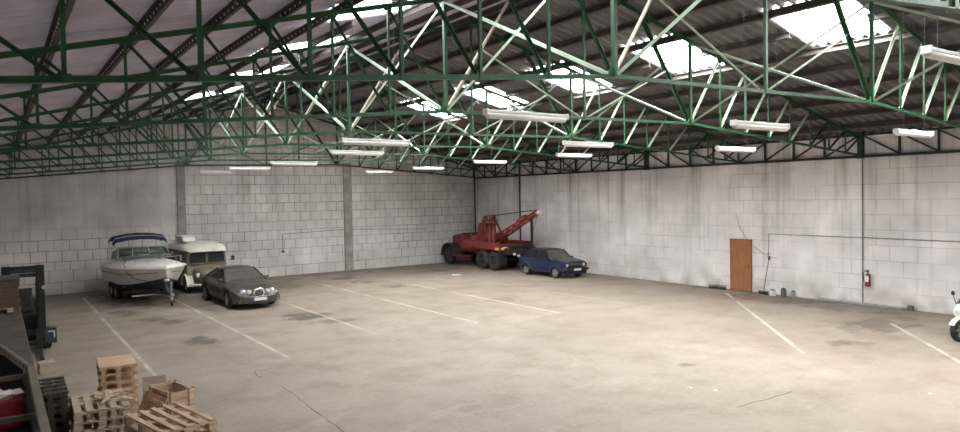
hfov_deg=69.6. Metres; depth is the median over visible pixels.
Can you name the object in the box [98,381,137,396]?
wooden pallet
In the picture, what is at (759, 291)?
broom
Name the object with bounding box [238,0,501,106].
purlin
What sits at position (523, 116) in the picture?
diffuser
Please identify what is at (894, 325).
floor marking
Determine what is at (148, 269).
motor boat
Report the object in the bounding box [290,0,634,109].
purlin
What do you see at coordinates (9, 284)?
crate
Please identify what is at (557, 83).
brace
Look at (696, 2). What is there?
brace
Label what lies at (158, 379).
plywood
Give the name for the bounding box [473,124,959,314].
wall
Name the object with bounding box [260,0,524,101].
purlin
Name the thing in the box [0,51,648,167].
roof truss
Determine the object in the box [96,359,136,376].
wooden pallet
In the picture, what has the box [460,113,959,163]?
purlin
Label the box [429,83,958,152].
purlin
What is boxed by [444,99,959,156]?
purlin
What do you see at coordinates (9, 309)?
wooden pallet
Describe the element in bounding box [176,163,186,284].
pilaster
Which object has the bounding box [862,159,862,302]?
downpipe
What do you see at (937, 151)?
girder
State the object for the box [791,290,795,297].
pot
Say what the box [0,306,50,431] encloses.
storage rack
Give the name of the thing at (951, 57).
diffuser
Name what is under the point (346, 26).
purlin
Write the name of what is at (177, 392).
wooden crate
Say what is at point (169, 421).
wooden pallet
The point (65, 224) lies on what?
wall
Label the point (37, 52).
roof truss
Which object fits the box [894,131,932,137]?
diffuser
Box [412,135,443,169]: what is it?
lamp
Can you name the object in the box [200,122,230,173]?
lamp
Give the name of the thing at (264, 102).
roof truss
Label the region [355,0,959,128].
purlin
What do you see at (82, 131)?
roof truss
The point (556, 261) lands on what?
hatchback car
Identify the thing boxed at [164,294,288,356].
parking line
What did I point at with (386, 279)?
parking line
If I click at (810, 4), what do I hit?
purlin
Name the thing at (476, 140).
brace
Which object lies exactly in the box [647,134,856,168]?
girder
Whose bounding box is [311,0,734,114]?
purlin
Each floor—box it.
[0,260,959,431]
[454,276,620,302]
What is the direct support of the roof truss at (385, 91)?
attached to the wall at (673, 225)
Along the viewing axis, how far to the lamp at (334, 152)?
18.60 m
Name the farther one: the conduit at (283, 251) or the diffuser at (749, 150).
the conduit at (283, 251)
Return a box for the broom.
[758,260,768,294]
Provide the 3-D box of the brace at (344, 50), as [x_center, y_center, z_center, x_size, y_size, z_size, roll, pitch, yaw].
[-4.762,-3.347,19.881,0.095,2.230,4.604,-2,2,-35]
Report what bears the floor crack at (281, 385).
on the floor at (591, 365)
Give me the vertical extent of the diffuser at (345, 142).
0.086 m
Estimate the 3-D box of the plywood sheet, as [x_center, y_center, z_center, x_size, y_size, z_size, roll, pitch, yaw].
[-7.182,2.862,13.638,0.640,0.024,0.980,-2,2,-32]
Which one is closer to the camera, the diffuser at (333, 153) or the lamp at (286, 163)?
the diffuser at (333, 153)
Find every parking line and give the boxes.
[82,298,156,375]
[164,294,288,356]
[277,300,394,339]
[310,281,478,322]
[386,279,558,312]
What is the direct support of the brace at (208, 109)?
attached to the roof truss at (82, 131)
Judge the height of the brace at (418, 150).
2.116 m
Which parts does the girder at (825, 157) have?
post, post, post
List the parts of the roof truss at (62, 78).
post, post, post, post, post, post, post, post, post, post, post, post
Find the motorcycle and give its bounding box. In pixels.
[949,291,959,341]
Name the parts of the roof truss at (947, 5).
post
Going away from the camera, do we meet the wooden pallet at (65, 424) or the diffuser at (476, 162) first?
the wooden pallet at (65, 424)
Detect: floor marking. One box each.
[725,293,804,352]
[891,324,959,362]
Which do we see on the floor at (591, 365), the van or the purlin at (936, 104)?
the van
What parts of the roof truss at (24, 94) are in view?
post, post, post, post, post, post, post, post, post, post, post, post, post, post, post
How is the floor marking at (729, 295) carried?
on the floor at (591, 365)
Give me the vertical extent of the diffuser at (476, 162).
0.086 m
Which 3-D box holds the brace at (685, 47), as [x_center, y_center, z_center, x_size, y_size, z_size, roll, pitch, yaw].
[4.304,-3.584,20.499,0.095,2.116,4.603,-2,2,-35]
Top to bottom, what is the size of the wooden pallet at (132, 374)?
0.144 m
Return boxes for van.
[166,235,233,292]
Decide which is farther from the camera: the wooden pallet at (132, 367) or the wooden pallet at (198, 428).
the wooden pallet at (132, 367)
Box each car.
[201,265,279,307]
[517,247,588,277]
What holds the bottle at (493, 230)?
on the truck
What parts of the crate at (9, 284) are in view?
lid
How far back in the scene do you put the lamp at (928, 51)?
8.14 m
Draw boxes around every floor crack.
[281,385,343,431]
[736,392,789,407]
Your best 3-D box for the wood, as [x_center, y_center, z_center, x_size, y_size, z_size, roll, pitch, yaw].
[-6.066,3.007,11.462,0.661,0.080,0.701,-2,2,-35]
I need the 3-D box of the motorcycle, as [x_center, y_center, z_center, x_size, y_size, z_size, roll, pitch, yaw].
[13.133,2.596,18.048,2.060,1.290,0.715,-1,2,-15]
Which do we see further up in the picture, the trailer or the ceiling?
the ceiling
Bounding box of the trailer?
[108,278,173,305]
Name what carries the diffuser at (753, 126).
attached to the lamp at (738, 124)
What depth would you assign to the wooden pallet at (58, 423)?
11.00 m
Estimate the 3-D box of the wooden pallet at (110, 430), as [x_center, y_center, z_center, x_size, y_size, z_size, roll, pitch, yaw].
[-6.321,3.571,11.475,0.800,0.144,1.200,-2,2,-32]
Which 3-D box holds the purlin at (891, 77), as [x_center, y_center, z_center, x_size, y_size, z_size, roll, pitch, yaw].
[8.580,-3.787,22.214,0.134,0.174,44.200,-2,2,-35]
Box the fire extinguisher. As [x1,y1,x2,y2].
[863,270,870,286]
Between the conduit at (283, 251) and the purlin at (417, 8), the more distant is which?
the conduit at (283, 251)
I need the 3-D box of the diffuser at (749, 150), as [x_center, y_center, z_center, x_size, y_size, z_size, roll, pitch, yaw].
[6.497,-1.667,17.536,1.490,0.086,0.130,-2,2,-35]
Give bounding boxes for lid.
[136,390,167,422]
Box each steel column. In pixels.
[473,165,475,231]
[518,161,520,239]
[644,150,648,169]
[856,132,863,158]
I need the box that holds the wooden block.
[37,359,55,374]
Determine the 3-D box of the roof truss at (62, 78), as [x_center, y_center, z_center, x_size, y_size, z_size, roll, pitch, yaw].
[5.156,-3.448,12.496,26.000,4.154,0.128,-2,2,-35]
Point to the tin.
(783, 290)
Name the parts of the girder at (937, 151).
post, post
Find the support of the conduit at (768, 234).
attached to the wall at (673, 225)
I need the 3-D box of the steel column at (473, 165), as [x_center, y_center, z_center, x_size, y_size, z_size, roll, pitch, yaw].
[-0.309,-0.224,43.035,0.098,5.980,0.105,-2,2,-35]
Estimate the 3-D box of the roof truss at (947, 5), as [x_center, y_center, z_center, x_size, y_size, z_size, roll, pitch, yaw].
[7.707,-3.390,8.862,26.000,4.154,0.128,-2,2,-35]
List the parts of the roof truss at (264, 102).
post, post, post, post, post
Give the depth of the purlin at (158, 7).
12.05 m
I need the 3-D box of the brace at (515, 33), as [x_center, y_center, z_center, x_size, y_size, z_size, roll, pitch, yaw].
[0.639,-3.225,12.188,0.095,2.230,4.604,-2,2,-35]
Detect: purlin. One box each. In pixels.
[15,0,75,146]
[47,0,173,143]
[78,0,250,137]
[107,0,312,131]
[143,0,364,120]
[162,0,407,119]
[188,1,441,115]
[213,0,474,110]
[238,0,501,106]
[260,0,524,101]
[269,0,550,101]
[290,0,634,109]
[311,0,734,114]
[332,0,846,122]
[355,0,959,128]
[373,20,959,135]
[392,44,959,139]
[410,65,959,147]
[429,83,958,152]
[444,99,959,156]
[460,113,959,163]
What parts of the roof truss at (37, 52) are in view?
post, post, post, post, post, post, post, post, post, post, post, post, post, post, post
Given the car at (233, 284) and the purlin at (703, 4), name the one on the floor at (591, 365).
the car at (233, 284)
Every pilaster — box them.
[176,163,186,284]
[342,163,353,270]
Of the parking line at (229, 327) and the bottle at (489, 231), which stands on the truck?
the bottle at (489, 231)
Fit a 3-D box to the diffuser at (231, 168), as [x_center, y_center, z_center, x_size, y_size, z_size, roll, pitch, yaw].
[-8.752,-1.790,26.330,1.451,0.086,0.130,-2,2,-35]
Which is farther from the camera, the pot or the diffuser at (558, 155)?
the pot
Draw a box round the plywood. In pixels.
[142,374,165,393]
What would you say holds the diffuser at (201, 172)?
attached to the lamp at (213, 171)
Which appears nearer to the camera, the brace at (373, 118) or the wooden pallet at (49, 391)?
the wooden pallet at (49, 391)
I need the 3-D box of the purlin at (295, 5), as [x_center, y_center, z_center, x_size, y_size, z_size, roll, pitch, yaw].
[-4.199,-3.592,13.246,0.134,0.144,44.200,-2,2,-35]
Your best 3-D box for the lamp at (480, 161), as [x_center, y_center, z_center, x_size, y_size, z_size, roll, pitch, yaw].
[0.373,-3.433,26.723,1.541,2.823,0.130,-2,2,-35]
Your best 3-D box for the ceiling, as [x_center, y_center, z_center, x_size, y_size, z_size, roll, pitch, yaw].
[1.703,-4.119,17.382,26.600,3.512,45.200,-2,2,-35]
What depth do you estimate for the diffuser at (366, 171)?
34.73 m
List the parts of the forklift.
seat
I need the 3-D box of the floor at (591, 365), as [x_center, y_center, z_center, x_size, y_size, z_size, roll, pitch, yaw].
[1.845,3.586,17.604,26.600,0.250,45.200,-2,2,-35]
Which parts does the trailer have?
frame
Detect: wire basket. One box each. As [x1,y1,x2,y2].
[708,284,716,288]
[716,285,726,289]
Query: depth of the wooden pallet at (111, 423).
11.08 m
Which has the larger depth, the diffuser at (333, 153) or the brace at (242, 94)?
the brace at (242, 94)
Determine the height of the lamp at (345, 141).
2.787 m
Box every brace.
[187,109,208,163]
[209,95,240,159]
[241,82,283,152]
[285,47,345,143]
[336,118,373,163]
[347,3,441,129]
[374,107,421,159]
[424,92,484,153]
[444,0,607,110]
[486,73,568,146]
[571,45,687,136]
[617,0,939,75]
[690,3,868,122]
[873,2,959,101]
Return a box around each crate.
[0,274,19,307]
[148,379,194,425]
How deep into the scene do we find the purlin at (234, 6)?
13.15 m
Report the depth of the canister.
26.34 m
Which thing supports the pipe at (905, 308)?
on the floor at (591, 365)
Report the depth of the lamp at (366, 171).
34.72 m
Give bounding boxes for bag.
[0,388,27,430]
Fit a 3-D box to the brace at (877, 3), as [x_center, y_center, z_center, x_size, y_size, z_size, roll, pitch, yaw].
[9.630,-3.463,12.912,0.095,2.115,4.344,-2,2,-35]
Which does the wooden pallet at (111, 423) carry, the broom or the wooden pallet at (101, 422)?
the wooden pallet at (101, 422)
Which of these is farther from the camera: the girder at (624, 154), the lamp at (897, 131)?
the girder at (624, 154)
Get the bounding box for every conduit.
[282,229,343,252]
[768,234,959,255]
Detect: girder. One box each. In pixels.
[474,162,517,178]
[519,152,643,175]
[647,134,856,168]
[863,126,959,157]
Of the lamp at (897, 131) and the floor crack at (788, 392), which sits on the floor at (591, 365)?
the floor crack at (788, 392)
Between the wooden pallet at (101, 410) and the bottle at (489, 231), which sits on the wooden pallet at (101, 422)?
the wooden pallet at (101, 410)
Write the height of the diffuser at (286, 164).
0.086 m
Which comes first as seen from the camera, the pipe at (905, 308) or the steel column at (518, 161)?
the pipe at (905, 308)
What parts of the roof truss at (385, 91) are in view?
post, post, post, post, post, post, post, post, post, post, post, post, post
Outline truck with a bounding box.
[441,209,540,269]
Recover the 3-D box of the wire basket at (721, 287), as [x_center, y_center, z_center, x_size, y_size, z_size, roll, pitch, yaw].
[9.890,2.925,28.312,0.253,0.155,0.332,-2,2,-35]
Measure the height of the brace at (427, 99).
2.230 m
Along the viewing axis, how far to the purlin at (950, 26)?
19.20 m
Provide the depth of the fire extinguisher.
23.60 m
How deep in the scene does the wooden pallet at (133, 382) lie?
13.32 m
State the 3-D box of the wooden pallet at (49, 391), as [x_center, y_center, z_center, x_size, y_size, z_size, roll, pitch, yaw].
[-7.104,2.866,11.371,0.500,0.144,1.200,-2,2,-34]
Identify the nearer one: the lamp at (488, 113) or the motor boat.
the lamp at (488, 113)
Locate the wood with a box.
[91,388,136,403]
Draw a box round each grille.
[253,287,264,296]
[565,262,584,267]
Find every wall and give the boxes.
[0,99,473,296]
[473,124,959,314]
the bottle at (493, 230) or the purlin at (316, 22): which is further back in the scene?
the bottle at (493, 230)
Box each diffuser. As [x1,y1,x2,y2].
[201,172,230,173]
[231,168,269,169]
[272,163,316,165]
[332,152,382,155]
[342,140,408,146]
[366,171,392,172]
[413,168,442,169]
[475,161,505,163]
[485,112,565,122]
[557,154,590,157]
[564,143,611,147]
[716,148,754,152]
[732,123,788,131]
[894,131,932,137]
[922,51,959,64]
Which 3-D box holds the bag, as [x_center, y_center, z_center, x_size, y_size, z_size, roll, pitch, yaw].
[-6.630,2.672,9.573,0.604,0.499,0.498,-2,2,-35]
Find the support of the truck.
on the floor at (591, 365)
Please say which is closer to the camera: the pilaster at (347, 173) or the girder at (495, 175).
the pilaster at (347, 173)
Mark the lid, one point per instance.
(150, 400)
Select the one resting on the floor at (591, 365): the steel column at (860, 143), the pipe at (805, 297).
the pipe at (805, 297)
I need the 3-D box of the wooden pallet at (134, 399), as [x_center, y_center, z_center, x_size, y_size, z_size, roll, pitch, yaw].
[-7.168,3.524,13.641,0.640,0.144,1.000,-2,2,-32]
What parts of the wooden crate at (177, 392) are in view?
panel, panel, panel, panel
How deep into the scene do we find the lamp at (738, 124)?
11.54 m
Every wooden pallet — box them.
[0,307,13,313]
[38,376,68,403]
[41,387,69,412]
[43,395,68,421]
[47,404,70,429]
[51,413,69,431]
[69,401,124,431]
[70,388,130,422]
[71,411,124,431]
[83,419,119,431]
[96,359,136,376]
[96,367,136,383]
[97,388,137,402]
[98,374,137,391]
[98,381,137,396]
[116,398,137,411]
[123,402,217,431]
[124,414,217,431]
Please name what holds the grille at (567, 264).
attached to the hatchback car at (556, 261)
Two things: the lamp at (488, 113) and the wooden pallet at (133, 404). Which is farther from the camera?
the wooden pallet at (133, 404)
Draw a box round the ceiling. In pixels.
[0,0,959,165]
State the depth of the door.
27.72 m
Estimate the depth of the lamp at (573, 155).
22.89 m
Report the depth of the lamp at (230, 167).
26.26 m
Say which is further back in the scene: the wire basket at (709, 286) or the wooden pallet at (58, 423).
the wire basket at (709, 286)
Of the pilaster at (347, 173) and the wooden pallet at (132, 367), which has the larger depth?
the pilaster at (347, 173)
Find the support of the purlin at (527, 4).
attached to the ceiling
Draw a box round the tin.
[781,288,785,296]
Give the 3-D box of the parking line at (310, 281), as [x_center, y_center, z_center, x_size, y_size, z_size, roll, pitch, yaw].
[-4.201,3.275,27.773,0.203,0.001,14.601,-2,2,-35]
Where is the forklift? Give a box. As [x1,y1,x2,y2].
[0,264,56,360]
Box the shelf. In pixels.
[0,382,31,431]
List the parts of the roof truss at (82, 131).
post, post, post, post, post, post, post, post, post, post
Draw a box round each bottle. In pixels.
[488,228,491,242]
[492,227,495,242]
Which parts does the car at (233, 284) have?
number plate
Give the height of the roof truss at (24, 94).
4.154 m
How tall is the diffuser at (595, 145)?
0.086 m
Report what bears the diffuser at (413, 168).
attached to the lamp at (413, 168)
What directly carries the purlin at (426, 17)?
attached to the ceiling
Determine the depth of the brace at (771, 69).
16.29 m
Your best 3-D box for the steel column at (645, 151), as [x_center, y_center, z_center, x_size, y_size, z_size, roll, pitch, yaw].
[7.590,-2.565,31.558,0.189,0.930,0.220,-2,2,-35]
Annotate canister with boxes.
[770,289,775,295]
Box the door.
[730,239,751,291]
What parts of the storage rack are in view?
cross rail, deck plate, cross rail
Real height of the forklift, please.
2.340 m
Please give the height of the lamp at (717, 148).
3.149 m
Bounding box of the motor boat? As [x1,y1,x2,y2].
[99,233,185,289]
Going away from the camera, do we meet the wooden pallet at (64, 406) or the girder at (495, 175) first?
the wooden pallet at (64, 406)
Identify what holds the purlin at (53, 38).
attached to the ceiling
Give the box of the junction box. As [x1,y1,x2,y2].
[907,305,913,310]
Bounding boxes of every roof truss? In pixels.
[0,0,858,155]
[0,0,959,128]
[0,22,739,162]
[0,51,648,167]
[0,73,577,171]
[0,89,520,175]
[0,101,473,179]
[863,0,959,13]
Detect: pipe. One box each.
[805,297,901,309]
[817,298,906,309]
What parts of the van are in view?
roof box lid, windscreen pane, windscreen pane, windscreen frame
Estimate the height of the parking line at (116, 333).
0.001 m
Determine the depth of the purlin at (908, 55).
20.46 m
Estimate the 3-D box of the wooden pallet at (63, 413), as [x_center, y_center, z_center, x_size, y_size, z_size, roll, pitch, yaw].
[-7.093,3.155,11.374,0.500,0.144,1.200,-2,2,-34]
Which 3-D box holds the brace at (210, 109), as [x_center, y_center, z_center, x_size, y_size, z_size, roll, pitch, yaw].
[-10.162,-3.470,27.574,0.095,2.230,4.604,-2,2,-35]
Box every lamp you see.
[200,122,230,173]
[229,105,270,169]
[270,84,317,165]
[330,41,383,155]
[340,16,409,146]
[365,125,393,172]
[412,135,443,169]
[473,91,506,163]
[482,0,568,122]
[556,113,591,157]
[562,27,613,147]
[715,74,755,152]
[730,0,789,131]
[893,8,933,137]
[920,14,959,64]
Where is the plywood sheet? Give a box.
[96,354,136,368]
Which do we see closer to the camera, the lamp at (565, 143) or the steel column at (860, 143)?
the lamp at (565, 143)
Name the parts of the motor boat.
windscreen frame, rub rail, bow rail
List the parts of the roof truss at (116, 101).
post, post, post, post, post, post, post, post, post, post, post, post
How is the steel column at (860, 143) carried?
attached to the wall at (673, 225)
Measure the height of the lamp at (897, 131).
3.139 m
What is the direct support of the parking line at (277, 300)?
on the floor at (591, 365)

